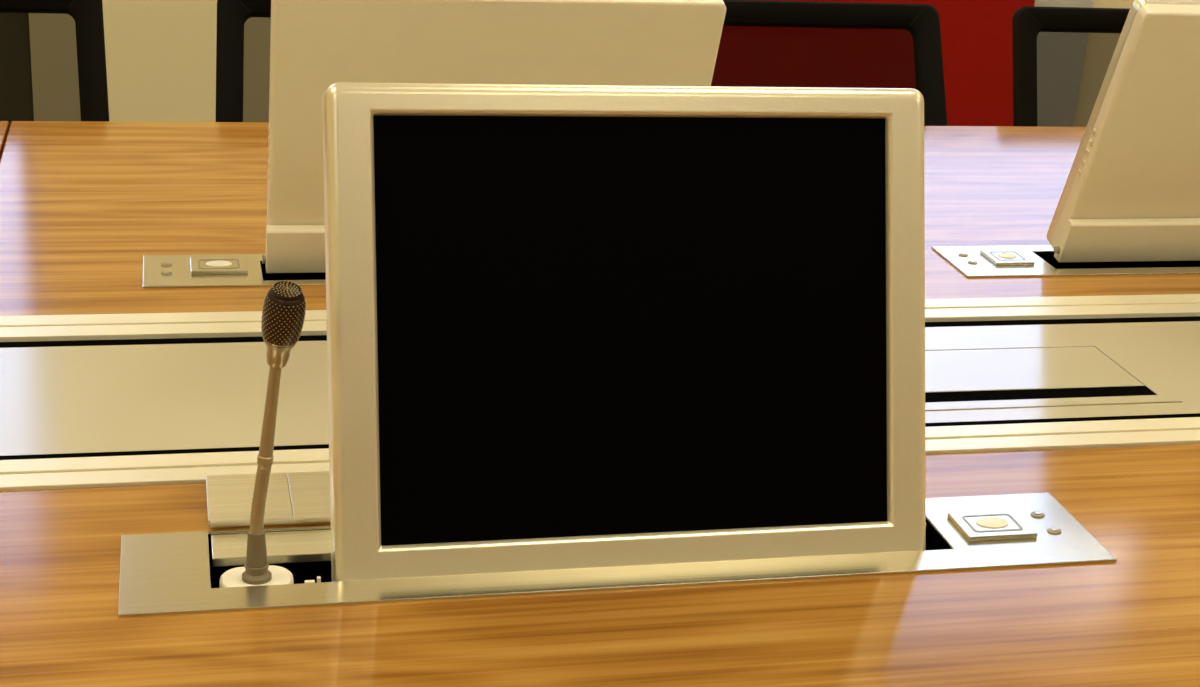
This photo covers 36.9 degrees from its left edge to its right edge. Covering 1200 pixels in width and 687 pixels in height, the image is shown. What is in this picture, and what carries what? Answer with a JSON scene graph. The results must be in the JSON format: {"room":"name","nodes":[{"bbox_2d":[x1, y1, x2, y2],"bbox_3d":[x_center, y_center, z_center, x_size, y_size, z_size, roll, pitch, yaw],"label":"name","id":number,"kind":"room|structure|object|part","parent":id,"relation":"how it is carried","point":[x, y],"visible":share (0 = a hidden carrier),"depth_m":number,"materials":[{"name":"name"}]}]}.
{"room":"conference room","nodes":[
{"label":"conference room","id":0,"kind":"room"},
{"bbox_2d":[102,0,1133,125],"bbox_3d":[0.274,-1.429,3.564,6.720,2.720,0.140,-1,22,-13],"label":"wall","id":1,"kind":"structure","parent":0,"point":[161,54],"depth_m":3.62,"materials":[{"name":"paint"}]},
{"bbox_2d":[1034,0,1093,7],"bbox_3d":[1.013,-0.664,3.999,0.144,1.076,0.017,-1,22,-13],"label":"trim","id":2,"kind":"structure","parent":1,"relation":"attached to","point":[1040,3],"depth_m":3.96,"materials":[{"name":"grey"}]},
{"bbox_3d":[0.862,0.974,1.319,6.944,0.056,6.216,-1,22,-13],"label":"floor","id":3,"kind":"structure","parent":0,"visible":0},
{"bbox_2d":[0,0,108,122],"bbox_3d":[-0.833,0.031,2.201,0.524,0.847,0.563,-1,22,-13],"label":"office chair","id":4,"kind":"object","parent":3,"relation":"on","point":[53,56],"visible":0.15,"depth_m":2.33,"materials":[{"name":"black plastic"}]},
{"bbox_2d":[215,0,270,121],"bbox_3d":[-0.255,0.018,2.338,0.524,0.847,0.563,-1,22,-13],"label":"office chair","id":5,"kind":"object","parent":3,"relation":"on","point":[243,26],"visible":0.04,"depth_m":2.38,"materials":[{"name":"black plastic"}]},
{"bbox_2d":[0,121,1199,686],"bbox_3d":[0.243,0.366,1.674,4.752,0.740,1.642,-1,22,-13],"label":"conference table","id":6,"kind":"object","parent":3,"relation":"on","point":[82,203],"visible":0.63,"depth_m":1.17,"materials":[{"name":"brown wood"}]},
{"bbox_2d":[0,121,8,150],"bbox_3d":[-1.387,-0.109,1.627,1.581,0.028,0.654,-1,22,-13],"label":"countertop","id":7,"kind":"structure","parent":6,"relation":"on","point":[3,124],"depth_m":2.06,"materials":[{"name":"brown wood"}]},
{"bbox_2d":[142,254,325,287],"bbox_3d":[-0.102,0.005,1.751,0.660,0.180,0.087,-1,22,-13],"label":"mounting plate","id":8,"kind":"object","parent":6,"relation":"attached to","point":[224,270],"visible":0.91,"depth_m":1.65,"materials":[{"name":"metal"}]},
{"bbox_2d":[262,0,725,272],"bbox_3d":[-0.111,-0.137,1.688,0.405,0.426,0.175,-1,22,-13],"label":"monitor","id":9,"kind":"object","parent":8,"relation":"attached to","point":[315,45],"visible":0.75,"depth_m":1.57,"materials":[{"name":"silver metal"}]},
{"bbox_2d":[0,294,1199,490],"bbox_3d":[0.263,0.065,1.558,4.754,0.097,0.332,-1,22,-13],"label":"panel","id":10,"kind":"object","parent":6,"relation":"attached to","point":[136,399],"visible":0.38,"depth_m":1.46,"materials":[{"name":"silver"}]},
{"bbox_3d":[0.234,-0.018,1.673,4.754,0.030,0.050,-1,22,-13],"label":"edge rail","id":11,"kind":"part","parent":10,"relation":"part of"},
{"bbox_3d":[0.297,0.087,1.415,4.754,0.030,0.044,-1,22,-13],"label":"edge rail","id":12,"kind":"part","parent":10,"relation":"part of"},
{"bbox_3d":[0.266,0.030,1.540,4.754,0.009,0.215,-1,22,-13],"label":"panel","id":13,"kind":"part","parent":10,"relation":"part of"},
{"bbox_2d":[0,121,1199,315],"bbox_3d":[0.155,-0.145,1.992,1.583,0.028,0.654,-1,22,-13],"label":"countertop","id":14,"kind":"structure","parent":6,"relation":"on","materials":[{"name":"brown wood"}]},
{"bbox_2d":[0,444,1199,686],"bbox_3d":[0.375,0.216,1.099,1.583,0.028,0.654,-1,22,-13],"label":"countertop","id":15,"kind":"structure","parent":6,"relation":"on","point":[1133,620],"depth_m":1.11,"materials":[{"name":"brown wood"}]},
{"bbox_2d":[118,471,1116,616],"bbox_3d":[0.007,0.201,1.264,0.659,0.181,0.181,-1,22,-13],"label":"mounting plate","id":16,"kind":"object","parent":6,"relation":"attached to","point":[179,572],"visible":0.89,"depth_m":1.18,"materials":[{"name":"metal"}]},
{"bbox_3d":[-0.240,0.106,1.227,0.055,0.004,0.069,-1,22,-13],"label":"slot lid","id":17,"kind":"part","parent":16,"relation":"part of","materials":[{"name":"metal"}]},
{"bbox_2d":[219,280,305,587],"bbox_3d":[-0.207,0.065,1.100,0.052,0.222,0.040,-1,22,-13],"label":"gooseneck microphone","id":18,"kind":"object","parent":16,"relation":"on","point":[284,307],"visible":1,"depth_m":1.09,"materials":[{"name":"silver plastic"}]},
{"bbox_3d":[-0.200,0.039,1.094,0.014,0.065,0.009,-1,22,-13],"label":"stem","id":19,"kind":"part","parent":18,"relation":"part of","materials":[{"name":"grey metal"}]},
{"bbox_2d":[261,280,305,347],"bbox_3d":[-0.187,-0.018,1.065,0.027,0.040,0.028,-1,22,-13],"label":"grille","id":20,"kind":"object","parent":18,"relation":"attached to","point":[284,307],"depth_m":1.06,"materials":[{"name":"black metal"}]},
{"bbox_3d":[-0.002,0.100,1.283,0.432,0.004,0.069,-1,22,-13],"label":"slot lid","id":21,"kind":"part","parent":16,"relation":"part of","materials":[{"name":"metal"}]},
{"bbox_2d":[322,82,925,581],"bbox_3d":[0.024,0.059,1.192,0.402,0.439,0.175,-1,22,-13],"label":"monitor","id":22,"kind":"object","parent":16,"relation":"attached to","point":[569,326],"visible":0.79,"depth_m":1.17,"materials":[{"name":"silver metal"}]},
{"bbox_2d":[932,245,1199,277],"bbox_3d":[0.656,-0.011,1.928,0.632,0.180,0.092,-1,22,-13],"label":"mounting plate","id":23,"kind":"object","parent":6,"relation":"attached to","point":[1026,260],"visible":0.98,"depth_m":1.84,"materials":[{"name":"metal"}]},
{"bbox_2d":[1047,0,1199,261],"bbox_3d":[0.668,-0.155,1.873,0.405,0.426,0.175,-1,22,-13],"label":"monitor","id":24,"kind":"object","parent":23,"relation":"attached to","point":[1131,191],"visible":0.98,"depth_m":1.79,"materials":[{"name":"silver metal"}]},
{"bbox_2d":[711,0,946,125],"bbox_3d":[0.306,0.004,2.471,0.524,0.847,0.563,-1,22,-13],"label":"office chair","id":25,"kind":"object","parent":3,"relation":"on","point":[763,43],"visible":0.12,"depth_m":2.59,"materials":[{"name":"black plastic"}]},
{"bbox_2d":[1012,6,1129,126],"bbox_3d":[0.860,-0.009,2.602,0.524,0.847,0.563,-1,22,-13],"label":"office chair","id":26,"kind":"object","parent":3,"relation":"on","point":[1062,56],"visible":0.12,"depth_m":2.66,"materials":[{"name":"black plastic"}]}
]}

